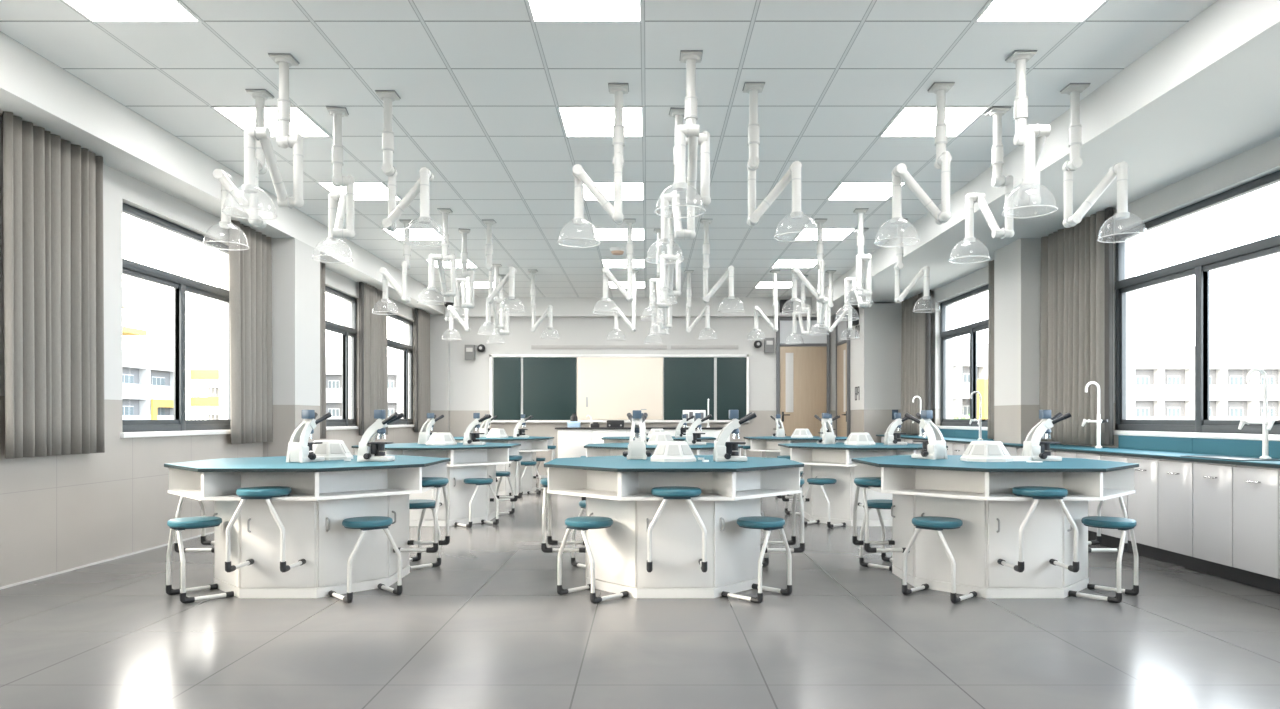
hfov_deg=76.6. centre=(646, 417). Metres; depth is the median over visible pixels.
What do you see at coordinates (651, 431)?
hub
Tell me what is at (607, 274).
extraction arm
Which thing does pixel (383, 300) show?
hood
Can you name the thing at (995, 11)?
recessed light
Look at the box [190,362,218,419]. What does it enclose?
building
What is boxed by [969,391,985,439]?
tap
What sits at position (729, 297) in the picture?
hood
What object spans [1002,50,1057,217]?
extraction arm
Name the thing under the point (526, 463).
stool
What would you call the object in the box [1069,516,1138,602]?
stool
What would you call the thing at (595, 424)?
remote
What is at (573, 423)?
stand
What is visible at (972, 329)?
window
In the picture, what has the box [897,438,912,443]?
base cabinet
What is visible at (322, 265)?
curtain
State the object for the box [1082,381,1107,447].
tap
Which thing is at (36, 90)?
beam
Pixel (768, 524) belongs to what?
stool
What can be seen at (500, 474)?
stool
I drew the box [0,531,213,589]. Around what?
baseboard
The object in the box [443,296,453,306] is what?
dome camera
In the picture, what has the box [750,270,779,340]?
extraction arm
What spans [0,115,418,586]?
wall
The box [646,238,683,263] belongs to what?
hood
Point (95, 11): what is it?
recessed light
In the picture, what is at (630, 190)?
recessed light
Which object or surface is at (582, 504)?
stool
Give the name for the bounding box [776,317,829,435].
door
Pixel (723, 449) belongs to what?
microscope
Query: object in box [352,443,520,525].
lab table
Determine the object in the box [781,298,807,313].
hood
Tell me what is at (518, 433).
microscope
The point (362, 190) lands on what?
recessed light
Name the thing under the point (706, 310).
extraction arm
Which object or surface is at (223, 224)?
hood
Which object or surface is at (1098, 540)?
stool
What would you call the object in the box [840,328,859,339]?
hood
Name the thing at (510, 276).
extraction arm
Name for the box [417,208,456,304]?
extraction arm
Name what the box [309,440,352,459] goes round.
hub
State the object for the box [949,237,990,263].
hood
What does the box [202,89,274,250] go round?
extraction arm
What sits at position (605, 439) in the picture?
lab table
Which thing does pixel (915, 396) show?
tap
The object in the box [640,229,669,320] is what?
extraction arm
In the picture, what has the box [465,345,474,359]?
wall speaker
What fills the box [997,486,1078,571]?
stool
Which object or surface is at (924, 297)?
hood
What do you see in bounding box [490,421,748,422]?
chalk tray
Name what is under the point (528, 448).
lab table
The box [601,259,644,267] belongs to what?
recessed light
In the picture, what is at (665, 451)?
hub
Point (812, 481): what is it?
stool
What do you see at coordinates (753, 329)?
hood
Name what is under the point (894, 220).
hood
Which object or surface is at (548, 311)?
extraction arm
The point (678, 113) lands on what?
extraction arm
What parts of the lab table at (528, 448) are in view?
door, door, door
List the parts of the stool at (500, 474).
leg, seat, leg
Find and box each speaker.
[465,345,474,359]
[764,338,773,352]
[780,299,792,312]
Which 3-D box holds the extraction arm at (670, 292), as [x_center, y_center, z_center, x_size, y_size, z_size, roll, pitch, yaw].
[0.182,-1.658,8.248,0.285,1.004,0.493,0,0,11]
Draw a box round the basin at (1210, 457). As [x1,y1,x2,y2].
[1195,456,1268,459]
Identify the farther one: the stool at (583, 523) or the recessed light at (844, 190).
the recessed light at (844, 190)
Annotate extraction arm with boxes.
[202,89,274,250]
[222,53,303,219]
[312,106,354,262]
[372,219,414,314]
[375,90,446,246]
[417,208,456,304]
[442,270,470,339]
[445,229,474,320]
[478,264,504,334]
[482,219,524,312]
[487,275,509,343]
[528,270,559,338]
[557,83,628,247]
[594,219,635,313]
[611,270,638,340]
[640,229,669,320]
[644,275,667,343]
[646,107,695,263]
[649,208,680,304]
[649,264,671,334]
[655,50,710,217]
[684,270,713,339]
[700,219,742,312]
[742,82,818,241]
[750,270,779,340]
[781,219,826,313]
[785,275,810,343]
[809,265,828,334]
[826,270,859,339]
[836,228,870,320]
[845,208,872,304]
[874,82,954,246]
[894,219,939,312]
[949,106,1013,263]
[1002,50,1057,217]
[1060,83,1147,242]
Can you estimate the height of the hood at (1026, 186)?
0.158 m
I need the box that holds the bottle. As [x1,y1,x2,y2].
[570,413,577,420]
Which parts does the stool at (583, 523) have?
leg, seat plate, seat, leg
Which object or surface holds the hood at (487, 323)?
attached to the extraction arm at (497, 299)
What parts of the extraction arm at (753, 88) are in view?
plate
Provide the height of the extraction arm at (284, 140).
1.004 m
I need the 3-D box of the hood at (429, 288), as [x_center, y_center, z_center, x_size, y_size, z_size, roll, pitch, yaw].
[-2.166,-1.236,8.143,0.285,0.158,0.285,0,0,0]
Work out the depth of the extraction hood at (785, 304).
14.37 m
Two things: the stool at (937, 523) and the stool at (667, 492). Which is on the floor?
the stool at (937, 523)
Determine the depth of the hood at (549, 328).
11.74 m
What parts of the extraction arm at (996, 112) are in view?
ceiling plate, plate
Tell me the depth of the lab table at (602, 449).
8.04 m
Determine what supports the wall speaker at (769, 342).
attached to the wall at (469, 379)
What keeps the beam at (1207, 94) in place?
attached to the wall at (1259, 161)
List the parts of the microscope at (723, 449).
arm, focus knob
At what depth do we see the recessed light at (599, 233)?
9.46 m
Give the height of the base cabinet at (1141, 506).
0.752 m
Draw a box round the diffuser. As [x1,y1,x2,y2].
[474,282,493,287]
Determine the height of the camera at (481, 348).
0.146 m
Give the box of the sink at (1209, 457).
[1181,456,1279,460]
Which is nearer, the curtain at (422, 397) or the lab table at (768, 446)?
the lab table at (768, 446)
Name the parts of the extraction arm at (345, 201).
ceiling plate, plate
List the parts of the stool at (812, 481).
leg, seat, leg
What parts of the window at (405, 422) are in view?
sill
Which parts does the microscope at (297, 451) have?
arm, focus knob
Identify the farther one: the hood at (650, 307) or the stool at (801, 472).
the hood at (650, 307)
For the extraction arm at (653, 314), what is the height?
1.004 m
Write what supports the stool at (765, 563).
on the floor
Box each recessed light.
[61,0,201,22]
[211,106,330,136]
[317,182,401,199]
[381,228,440,239]
[425,259,477,267]
[460,281,494,287]
[526,0,642,22]
[557,106,643,136]
[584,182,644,199]
[592,228,644,239]
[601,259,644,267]
[608,281,645,287]
[754,281,791,287]
[771,259,816,267]
[794,228,855,239]
[827,182,905,199]
[879,106,989,136]
[973,0,1107,22]
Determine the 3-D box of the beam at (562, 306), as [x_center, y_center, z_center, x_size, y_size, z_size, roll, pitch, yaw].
[0.100,-1.992,14.575,8.100,0.335,0.150,0,0,0]
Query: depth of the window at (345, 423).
10.86 m
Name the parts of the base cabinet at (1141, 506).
door, door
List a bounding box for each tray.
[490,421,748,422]
[1011,456,1031,460]
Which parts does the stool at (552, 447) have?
leg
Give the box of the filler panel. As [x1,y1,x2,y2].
[1005,447,1018,455]
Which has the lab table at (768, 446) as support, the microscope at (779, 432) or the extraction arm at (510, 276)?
the microscope at (779, 432)
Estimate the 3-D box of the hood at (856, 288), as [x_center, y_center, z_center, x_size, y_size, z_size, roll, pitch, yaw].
[2.132,-1.236,8.149,0.285,0.158,0.285,0,0,0]
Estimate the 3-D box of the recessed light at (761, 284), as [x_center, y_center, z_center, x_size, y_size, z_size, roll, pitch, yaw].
[2.076,-2.156,13.109,0.600,0.008,0.600,0,0,0]
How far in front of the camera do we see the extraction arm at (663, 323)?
11.37 m
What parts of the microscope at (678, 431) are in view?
arm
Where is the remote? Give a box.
[590,422,599,427]
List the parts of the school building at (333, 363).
pane, pane, pane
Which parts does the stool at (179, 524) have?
leg, seat, seat plate, leg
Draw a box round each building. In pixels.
[122,288,173,419]
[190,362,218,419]
[326,356,402,418]
[953,342,987,418]
[1135,346,1279,419]
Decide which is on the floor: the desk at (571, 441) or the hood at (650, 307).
the desk at (571, 441)
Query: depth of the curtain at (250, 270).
7.83 m
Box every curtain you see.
[2,111,104,458]
[228,220,272,443]
[320,262,325,438]
[359,282,387,435]
[414,308,430,431]
[901,290,930,433]
[988,260,993,438]
[1039,207,1113,445]
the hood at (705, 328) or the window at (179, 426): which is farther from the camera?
the hood at (705, 328)
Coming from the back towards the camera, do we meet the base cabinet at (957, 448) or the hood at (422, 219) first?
the base cabinet at (957, 448)
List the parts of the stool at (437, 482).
leg, leg, seat plate, seat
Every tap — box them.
[707,399,709,426]
[912,396,921,435]
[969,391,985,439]
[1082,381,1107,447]
[1238,368,1279,458]
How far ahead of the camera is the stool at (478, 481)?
7.77 m
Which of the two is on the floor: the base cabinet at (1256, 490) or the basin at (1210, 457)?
the base cabinet at (1256, 490)
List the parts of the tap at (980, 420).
spout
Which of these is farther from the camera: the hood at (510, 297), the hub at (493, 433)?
the hub at (493, 433)
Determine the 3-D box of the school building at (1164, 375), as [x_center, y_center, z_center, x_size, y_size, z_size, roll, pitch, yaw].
[58.950,-1.480,94.500,32.300,13.050,9.000,0,0,0]
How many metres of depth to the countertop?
6.20 m
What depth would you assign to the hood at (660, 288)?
8.12 m
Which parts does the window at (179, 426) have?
sill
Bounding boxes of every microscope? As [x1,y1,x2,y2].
[286,410,331,462]
[357,410,403,461]
[418,413,443,443]
[463,413,490,444]
[479,414,496,436]
[513,414,532,437]
[623,410,650,458]
[633,413,648,443]
[675,414,693,437]
[686,413,711,444]
[713,410,756,461]
[770,414,785,436]
[814,413,835,443]
[820,414,839,437]
[884,413,911,444]
[905,410,947,458]
[1022,410,1070,460]
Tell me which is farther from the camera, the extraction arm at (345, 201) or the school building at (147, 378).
the school building at (147, 378)
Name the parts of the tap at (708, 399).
spout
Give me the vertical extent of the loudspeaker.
0.280 m
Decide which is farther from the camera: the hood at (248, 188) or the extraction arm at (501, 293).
the extraction arm at (501, 293)
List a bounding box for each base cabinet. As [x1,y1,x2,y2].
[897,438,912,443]
[946,442,953,454]
[952,442,968,454]
[1017,448,1056,455]
[1055,451,1110,546]
[1101,454,1169,562]
[1158,459,1246,584]
[1233,465,1279,593]
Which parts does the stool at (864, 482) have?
seat, seat plate, leg, leg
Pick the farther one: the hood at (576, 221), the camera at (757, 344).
the camera at (757, 344)
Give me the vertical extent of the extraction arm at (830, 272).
1.004 m
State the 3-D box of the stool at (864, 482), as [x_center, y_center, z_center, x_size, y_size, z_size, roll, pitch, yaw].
[1.494,0.619,5.240,0.303,0.456,0.333,0,0,0]
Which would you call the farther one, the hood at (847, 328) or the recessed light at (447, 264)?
the hood at (847, 328)
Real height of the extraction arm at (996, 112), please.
1.004 m
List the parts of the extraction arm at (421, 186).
ceiling plate, plate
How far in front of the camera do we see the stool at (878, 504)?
5.70 m
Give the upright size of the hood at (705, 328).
0.158 m
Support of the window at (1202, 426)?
in the wall at (1259, 161)
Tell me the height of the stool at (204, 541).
0.456 m
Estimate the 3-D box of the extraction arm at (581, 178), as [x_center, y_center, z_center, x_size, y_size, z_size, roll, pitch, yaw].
[-0.347,-1.658,5.342,0.493,1.004,0.285,0,0,10]
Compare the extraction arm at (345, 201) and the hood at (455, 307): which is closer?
the extraction arm at (345, 201)
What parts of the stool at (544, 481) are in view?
seat, leg, leg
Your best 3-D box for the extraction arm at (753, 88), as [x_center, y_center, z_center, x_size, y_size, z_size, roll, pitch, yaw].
[0.857,-1.658,5.214,0.493,1.004,0.285,0,0,10]
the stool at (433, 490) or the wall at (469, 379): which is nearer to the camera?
the stool at (433, 490)
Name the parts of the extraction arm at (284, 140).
ceiling plate, plate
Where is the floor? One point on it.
(489, 626)
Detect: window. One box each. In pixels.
[120,202,230,437]
[325,286,358,429]
[387,312,413,427]
[937,285,987,429]
[1114,170,1279,440]
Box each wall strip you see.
[531,345,666,348]
[671,345,737,348]
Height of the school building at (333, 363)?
13.450 m
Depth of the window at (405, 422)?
13.56 m
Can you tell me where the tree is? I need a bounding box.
[953,413,969,418]
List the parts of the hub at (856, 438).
socket panel, socket panel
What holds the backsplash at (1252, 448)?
attached to the wall at (1259, 161)
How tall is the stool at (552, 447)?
0.456 m
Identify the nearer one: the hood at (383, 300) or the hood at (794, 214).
the hood at (794, 214)
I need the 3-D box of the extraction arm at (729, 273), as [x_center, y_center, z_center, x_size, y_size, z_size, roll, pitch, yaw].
[0.809,-1.658,8.784,0.493,1.004,0.285,0,0,11]
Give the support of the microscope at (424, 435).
on the lab table at (467, 461)
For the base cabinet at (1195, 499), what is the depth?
5.41 m
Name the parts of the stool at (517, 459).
leg, leg, seat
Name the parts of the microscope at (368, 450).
focus knob, arm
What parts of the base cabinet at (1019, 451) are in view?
door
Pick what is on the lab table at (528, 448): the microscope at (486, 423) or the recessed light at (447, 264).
the microscope at (486, 423)
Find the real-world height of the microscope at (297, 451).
0.330 m
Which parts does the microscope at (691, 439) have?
arm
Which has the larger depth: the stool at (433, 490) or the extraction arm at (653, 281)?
the extraction arm at (653, 281)
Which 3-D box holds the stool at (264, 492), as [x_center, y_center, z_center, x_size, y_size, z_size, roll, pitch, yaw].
[-2.140,0.619,4.538,0.333,0.456,0.303,0,0,0]
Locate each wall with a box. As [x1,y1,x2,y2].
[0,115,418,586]
[450,317,835,474]
[908,136,1279,447]
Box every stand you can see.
[567,413,580,427]
[683,410,705,426]
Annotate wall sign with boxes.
[855,386,858,399]
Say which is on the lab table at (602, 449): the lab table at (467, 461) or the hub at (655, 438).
the hub at (655, 438)
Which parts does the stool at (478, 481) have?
leg, seat plate, seat, leg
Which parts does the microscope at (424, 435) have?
arm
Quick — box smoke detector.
[610,246,624,254]
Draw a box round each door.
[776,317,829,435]
[836,313,849,436]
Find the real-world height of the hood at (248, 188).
0.158 m
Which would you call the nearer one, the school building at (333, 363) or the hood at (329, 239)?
the hood at (329, 239)
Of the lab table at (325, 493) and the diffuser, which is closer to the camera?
the lab table at (325, 493)
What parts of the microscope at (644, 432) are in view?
arm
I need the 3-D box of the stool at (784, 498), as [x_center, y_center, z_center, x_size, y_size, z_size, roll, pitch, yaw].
[1.494,0.619,8.360,0.303,0.456,0.333,0,0,0]
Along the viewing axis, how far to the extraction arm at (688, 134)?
4.78 m
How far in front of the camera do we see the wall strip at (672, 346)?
14.63 m
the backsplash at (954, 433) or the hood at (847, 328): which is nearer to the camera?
the backsplash at (954, 433)
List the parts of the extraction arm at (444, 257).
plate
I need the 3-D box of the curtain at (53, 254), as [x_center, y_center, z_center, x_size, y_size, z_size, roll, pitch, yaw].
[-3.876,-0.801,5.322,0.104,2.093,0.884,0,0,0]
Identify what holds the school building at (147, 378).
on the ground
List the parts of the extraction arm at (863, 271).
plate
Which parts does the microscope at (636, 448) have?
arm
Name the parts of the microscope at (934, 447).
focus knob, arm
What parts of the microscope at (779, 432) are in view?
arm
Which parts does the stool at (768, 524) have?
leg, seat, seat plate, leg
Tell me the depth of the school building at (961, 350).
87.03 m
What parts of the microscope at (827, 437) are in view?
arm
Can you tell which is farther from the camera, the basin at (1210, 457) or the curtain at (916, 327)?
the curtain at (916, 327)
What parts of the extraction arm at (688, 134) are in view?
ceiling plate, plate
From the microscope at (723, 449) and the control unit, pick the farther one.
the control unit
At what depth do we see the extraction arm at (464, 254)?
9.31 m
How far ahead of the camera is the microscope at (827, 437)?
8.60 m
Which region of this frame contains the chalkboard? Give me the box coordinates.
[490,355,748,422]
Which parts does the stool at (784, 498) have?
seat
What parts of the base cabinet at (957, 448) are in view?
door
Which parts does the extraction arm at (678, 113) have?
plate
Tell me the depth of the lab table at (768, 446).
11.16 m
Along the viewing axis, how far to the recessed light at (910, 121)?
5.87 m
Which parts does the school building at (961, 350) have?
pane, pane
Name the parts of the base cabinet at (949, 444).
door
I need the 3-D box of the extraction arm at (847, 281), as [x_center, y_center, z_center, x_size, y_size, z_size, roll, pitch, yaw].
[2.378,-1.658,9.416,0.285,1.004,0.493,0,0,-16]
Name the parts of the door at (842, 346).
transom pane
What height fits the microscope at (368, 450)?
0.330 m
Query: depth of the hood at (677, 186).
4.53 m
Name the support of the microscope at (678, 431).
on the lab table at (605, 439)
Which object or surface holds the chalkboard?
attached to the wall at (469, 379)
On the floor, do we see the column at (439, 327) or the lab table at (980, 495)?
the lab table at (980, 495)
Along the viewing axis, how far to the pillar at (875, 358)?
12.90 m
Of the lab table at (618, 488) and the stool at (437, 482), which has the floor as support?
the lab table at (618, 488)
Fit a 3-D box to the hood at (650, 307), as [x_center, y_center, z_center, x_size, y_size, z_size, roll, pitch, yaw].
[0.061,-1.236,9.562,0.285,0.158,0.285,0,0,0]
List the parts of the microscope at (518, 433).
arm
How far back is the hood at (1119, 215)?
5.19 m
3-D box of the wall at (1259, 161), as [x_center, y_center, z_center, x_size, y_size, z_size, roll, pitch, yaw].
[4.275,-0.557,6.700,0.250,3.205,16.400,0,0,0]
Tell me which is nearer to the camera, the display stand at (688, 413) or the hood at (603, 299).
the hood at (603, 299)
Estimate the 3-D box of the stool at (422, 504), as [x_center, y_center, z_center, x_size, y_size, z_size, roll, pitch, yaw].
[-1.647,0.817,5.739,0.303,0.456,0.333,0,0,-43]
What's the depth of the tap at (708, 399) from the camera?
12.99 m
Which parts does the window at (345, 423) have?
sill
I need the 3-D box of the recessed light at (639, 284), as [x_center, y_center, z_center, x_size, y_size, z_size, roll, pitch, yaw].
[-0.324,-2.156,13.109,0.600,0.008,0.600,0,0,0]
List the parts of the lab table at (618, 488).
door, door, door, handle, door, door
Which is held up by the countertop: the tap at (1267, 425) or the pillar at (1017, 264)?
the tap at (1267, 425)
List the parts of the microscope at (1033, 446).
arm, focus knob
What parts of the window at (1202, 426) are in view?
sill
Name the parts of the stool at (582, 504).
seat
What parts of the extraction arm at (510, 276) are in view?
plate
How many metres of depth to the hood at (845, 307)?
9.51 m
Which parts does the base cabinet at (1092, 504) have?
door, door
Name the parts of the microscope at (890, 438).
arm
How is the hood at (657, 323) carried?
attached to the extraction arm at (663, 323)
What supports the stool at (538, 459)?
on the floor
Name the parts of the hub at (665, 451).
socket panel, socket panel, socket panel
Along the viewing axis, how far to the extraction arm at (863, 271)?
8.37 m
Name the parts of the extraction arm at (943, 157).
ceiling plate, plate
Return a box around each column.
[263,238,319,456]
[430,316,449,432]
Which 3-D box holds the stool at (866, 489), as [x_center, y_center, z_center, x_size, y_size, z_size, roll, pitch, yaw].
[2.195,0.619,7.659,0.333,0.456,0.303,0,0,0]
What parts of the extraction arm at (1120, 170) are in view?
plate, ceiling plate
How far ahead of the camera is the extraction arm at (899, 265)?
8.81 m
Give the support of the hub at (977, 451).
on the lab table at (980, 495)
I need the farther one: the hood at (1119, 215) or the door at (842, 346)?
the door at (842, 346)
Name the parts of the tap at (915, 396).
spout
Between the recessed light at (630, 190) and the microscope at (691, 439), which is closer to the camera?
the recessed light at (630, 190)
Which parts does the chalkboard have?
panel, panel, panel, panel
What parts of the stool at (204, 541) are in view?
leg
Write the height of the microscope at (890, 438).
0.330 m
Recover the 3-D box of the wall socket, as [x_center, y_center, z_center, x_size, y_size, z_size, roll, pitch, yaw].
[3.950,-0.055,12.890,0.100,0.160,0.016,0,0,0]
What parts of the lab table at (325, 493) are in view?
door, handle, door, handle, door, handle, door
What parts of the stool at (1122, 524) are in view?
leg, seat, seat plate, leg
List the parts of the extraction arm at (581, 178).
ceiling plate, plate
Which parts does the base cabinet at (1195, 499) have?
door, door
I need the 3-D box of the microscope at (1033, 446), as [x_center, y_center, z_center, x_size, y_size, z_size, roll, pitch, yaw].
[2.594,0.112,5.261,0.266,0.330,0.192,0,0,-2]
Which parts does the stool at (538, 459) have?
seat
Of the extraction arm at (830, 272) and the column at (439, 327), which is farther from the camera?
the column at (439, 327)
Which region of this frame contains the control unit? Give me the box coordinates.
[607,420,623,427]
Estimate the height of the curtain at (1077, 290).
2.093 m
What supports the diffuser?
attached to the recessed light at (477, 284)
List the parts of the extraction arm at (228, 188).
ceiling plate, plate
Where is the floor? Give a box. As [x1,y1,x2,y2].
[0,478,1279,708]
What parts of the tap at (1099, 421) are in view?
spout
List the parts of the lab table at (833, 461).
door, door, door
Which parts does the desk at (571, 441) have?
panel, panel, panel, panel, panel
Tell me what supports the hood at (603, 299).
attached to the extraction arm at (607, 274)
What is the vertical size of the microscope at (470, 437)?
0.330 m
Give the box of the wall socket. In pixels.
[892,410,897,419]
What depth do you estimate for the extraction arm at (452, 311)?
11.84 m
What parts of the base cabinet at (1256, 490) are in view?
handle, door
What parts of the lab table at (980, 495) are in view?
door, door, handle, door, door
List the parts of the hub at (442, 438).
socket panel, socket panel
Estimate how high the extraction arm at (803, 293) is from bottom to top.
1.004 m
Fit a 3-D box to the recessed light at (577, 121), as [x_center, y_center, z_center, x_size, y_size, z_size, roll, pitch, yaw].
[-0.324,-2.156,5.909,0.600,0.008,0.600,0,0,0]
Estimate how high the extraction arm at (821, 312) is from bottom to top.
1.004 m
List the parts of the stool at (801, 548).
leg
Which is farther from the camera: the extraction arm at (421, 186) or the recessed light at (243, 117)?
the recessed light at (243, 117)
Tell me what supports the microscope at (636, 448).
on the lab table at (618, 488)
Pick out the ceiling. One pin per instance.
(480, 85)
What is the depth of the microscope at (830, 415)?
11.45 m
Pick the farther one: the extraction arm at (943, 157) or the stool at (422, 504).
the stool at (422, 504)
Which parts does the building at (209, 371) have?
railing, railing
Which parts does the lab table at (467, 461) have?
door, door, door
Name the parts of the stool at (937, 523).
leg, seat plate, seat, leg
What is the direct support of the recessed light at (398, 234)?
in the ceiling
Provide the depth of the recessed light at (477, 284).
13.08 m
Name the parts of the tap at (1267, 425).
spout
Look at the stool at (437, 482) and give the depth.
5.15 m
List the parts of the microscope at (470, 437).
arm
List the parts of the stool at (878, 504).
seat, leg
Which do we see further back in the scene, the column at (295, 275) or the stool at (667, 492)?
the column at (295, 275)
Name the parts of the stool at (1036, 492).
leg, seat, seat plate, leg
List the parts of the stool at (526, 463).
seat, leg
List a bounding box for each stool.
[166,516,233,602]
[174,496,213,552]
[225,486,305,572]
[328,516,402,602]
[393,477,449,552]
[409,499,440,569]
[432,489,441,505]
[455,478,498,527]
[490,455,521,501]
[496,471,514,514]
[509,461,540,494]
[533,445,555,478]
[536,457,547,488]
[540,478,585,552]
[557,516,628,602]
[571,500,585,567]
[647,486,706,571]
[721,516,791,602]
[743,445,749,456]
[761,478,804,552]
[762,530,768,566]
[777,455,809,501]
[785,471,802,514]
[803,478,845,527]
[852,477,909,552]
[857,488,867,507]
[859,499,891,570]
[902,516,976,602]
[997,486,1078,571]
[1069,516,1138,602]
[1088,496,1127,552]
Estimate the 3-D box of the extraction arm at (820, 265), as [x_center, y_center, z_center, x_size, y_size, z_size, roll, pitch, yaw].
[1.725,-1.658,8.893,0.493,1.004,0.285,0,0,9]
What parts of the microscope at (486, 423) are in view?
arm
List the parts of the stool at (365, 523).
leg, seat, seat plate, leg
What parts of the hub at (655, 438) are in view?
socket panel, socket panel, socket panel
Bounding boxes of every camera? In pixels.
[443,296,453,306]
[477,344,484,351]
[754,341,761,347]
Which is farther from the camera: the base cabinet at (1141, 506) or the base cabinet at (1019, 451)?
the base cabinet at (1019, 451)
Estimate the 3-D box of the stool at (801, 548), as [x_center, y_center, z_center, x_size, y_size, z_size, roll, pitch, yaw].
[0.866,0.619,5.240,0.303,0.456,0.333,0,0,0]
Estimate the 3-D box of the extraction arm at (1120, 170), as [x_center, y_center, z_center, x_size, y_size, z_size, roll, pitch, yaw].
[2.955,-1.658,5.230,0.493,1.004,0.285,0,0,10]
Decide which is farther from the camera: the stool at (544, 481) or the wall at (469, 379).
the wall at (469, 379)
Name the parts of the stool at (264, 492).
leg, seat plate, seat, leg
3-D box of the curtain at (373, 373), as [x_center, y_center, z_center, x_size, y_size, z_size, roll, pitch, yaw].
[-3.875,-0.801,11.495,0.110,2.093,1.010,0,0,0]
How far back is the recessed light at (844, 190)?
7.71 m
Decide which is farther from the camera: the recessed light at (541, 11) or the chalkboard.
the chalkboard
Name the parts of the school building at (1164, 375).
pane, pane, pane, pane, pane, pane, pane, pane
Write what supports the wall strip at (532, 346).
attached to the wall at (469, 379)
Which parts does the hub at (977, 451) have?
socket panel, socket panel, socket panel, socket panel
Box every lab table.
[164,455,450,597]
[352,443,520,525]
[454,436,553,494]
[544,455,803,597]
[584,443,742,456]
[602,436,715,442]
[743,436,847,494]
[778,443,947,525]
[851,455,1138,597]
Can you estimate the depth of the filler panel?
8.13 m
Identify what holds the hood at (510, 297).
attached to the extraction arm at (510, 276)
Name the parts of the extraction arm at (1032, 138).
ceiling plate, plate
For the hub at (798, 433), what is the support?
on the lab table at (768, 446)
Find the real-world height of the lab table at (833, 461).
0.768 m
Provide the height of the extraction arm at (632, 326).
1.004 m
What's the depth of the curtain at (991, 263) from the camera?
9.53 m
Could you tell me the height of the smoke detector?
0.085 m
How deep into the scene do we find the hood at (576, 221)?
5.33 m
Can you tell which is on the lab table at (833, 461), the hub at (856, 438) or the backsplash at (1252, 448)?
the hub at (856, 438)
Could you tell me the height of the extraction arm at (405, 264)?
1.004 m
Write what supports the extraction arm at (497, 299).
hanging from the ceiling
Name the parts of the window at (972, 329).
sill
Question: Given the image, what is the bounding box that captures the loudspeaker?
[852,307,858,325]
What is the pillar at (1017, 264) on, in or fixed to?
attached to the wall at (1259, 161)
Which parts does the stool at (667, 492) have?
leg, seat plate, seat, leg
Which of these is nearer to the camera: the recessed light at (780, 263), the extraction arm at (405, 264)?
the extraction arm at (405, 264)
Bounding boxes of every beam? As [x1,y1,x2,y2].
[0,32,444,314]
[430,297,838,316]
[812,0,1279,314]
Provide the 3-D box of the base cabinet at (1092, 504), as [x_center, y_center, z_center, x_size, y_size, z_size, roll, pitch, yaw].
[3.886,0.669,6.930,0.488,0.752,0.740,0,0,0]
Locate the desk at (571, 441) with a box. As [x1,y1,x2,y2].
[555,427,729,457]
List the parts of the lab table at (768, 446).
door, door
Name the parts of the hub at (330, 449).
socket panel, socket panel, socket panel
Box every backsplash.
[939,429,992,439]
[1118,435,1279,457]
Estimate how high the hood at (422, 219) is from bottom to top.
0.158 m
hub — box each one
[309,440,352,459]
[426,432,456,444]
[486,429,507,437]
[647,429,664,437]
[647,432,673,444]
[651,441,695,461]
[791,429,812,437]
[844,432,874,444]
[960,441,1012,461]
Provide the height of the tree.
5.586 m
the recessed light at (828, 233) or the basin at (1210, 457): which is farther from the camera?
the recessed light at (828, 233)
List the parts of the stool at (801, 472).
leg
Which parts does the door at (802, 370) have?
transom pane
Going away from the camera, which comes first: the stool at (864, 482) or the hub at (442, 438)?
the stool at (864, 482)
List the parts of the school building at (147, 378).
pane, pane, pane, pane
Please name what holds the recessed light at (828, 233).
in the ceiling
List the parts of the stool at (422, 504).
leg, seat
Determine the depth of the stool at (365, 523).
4.65 m
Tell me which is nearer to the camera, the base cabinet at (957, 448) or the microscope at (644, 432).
the microscope at (644, 432)
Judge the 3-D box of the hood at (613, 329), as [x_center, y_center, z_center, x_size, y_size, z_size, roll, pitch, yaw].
[-0.455,-1.236,11.976,0.285,0.158,0.285,0,0,0]
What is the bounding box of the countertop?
[876,435,1279,467]
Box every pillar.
[850,303,907,442]
[994,238,1040,443]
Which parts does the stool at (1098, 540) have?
leg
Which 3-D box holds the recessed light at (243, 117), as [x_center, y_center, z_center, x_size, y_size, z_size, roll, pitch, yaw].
[-2.720,-2.156,5.909,0.600,0.008,0.600,0,0,0]
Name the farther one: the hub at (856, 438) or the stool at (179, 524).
the hub at (856, 438)
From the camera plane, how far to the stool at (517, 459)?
8.27 m
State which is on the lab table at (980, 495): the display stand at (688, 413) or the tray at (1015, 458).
the tray at (1015, 458)
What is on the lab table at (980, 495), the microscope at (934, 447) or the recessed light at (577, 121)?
the microscope at (934, 447)
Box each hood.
[202,221,248,250]
[222,184,276,219]
[312,237,352,262]
[372,299,398,314]
[402,216,446,246]
[417,287,445,304]
[445,306,468,320]
[478,322,497,334]
[499,296,524,312]
[541,327,559,338]
[557,218,599,247]
[594,298,618,313]
[611,329,625,340]
[640,306,663,320]
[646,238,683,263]
[649,287,676,304]
[649,322,668,334]
[655,182,705,217]
[698,328,713,339]
[718,296,742,312]
[750,329,765,340]
[774,211,818,241]
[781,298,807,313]
[836,306,858,320]
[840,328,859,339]
[845,287,872,304]
[874,217,918,246]
[913,296,939,312]
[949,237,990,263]
[1002,182,1057,217]
[1097,212,1147,242]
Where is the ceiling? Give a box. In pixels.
[0,0,1216,296]
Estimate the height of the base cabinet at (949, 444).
0.752 m

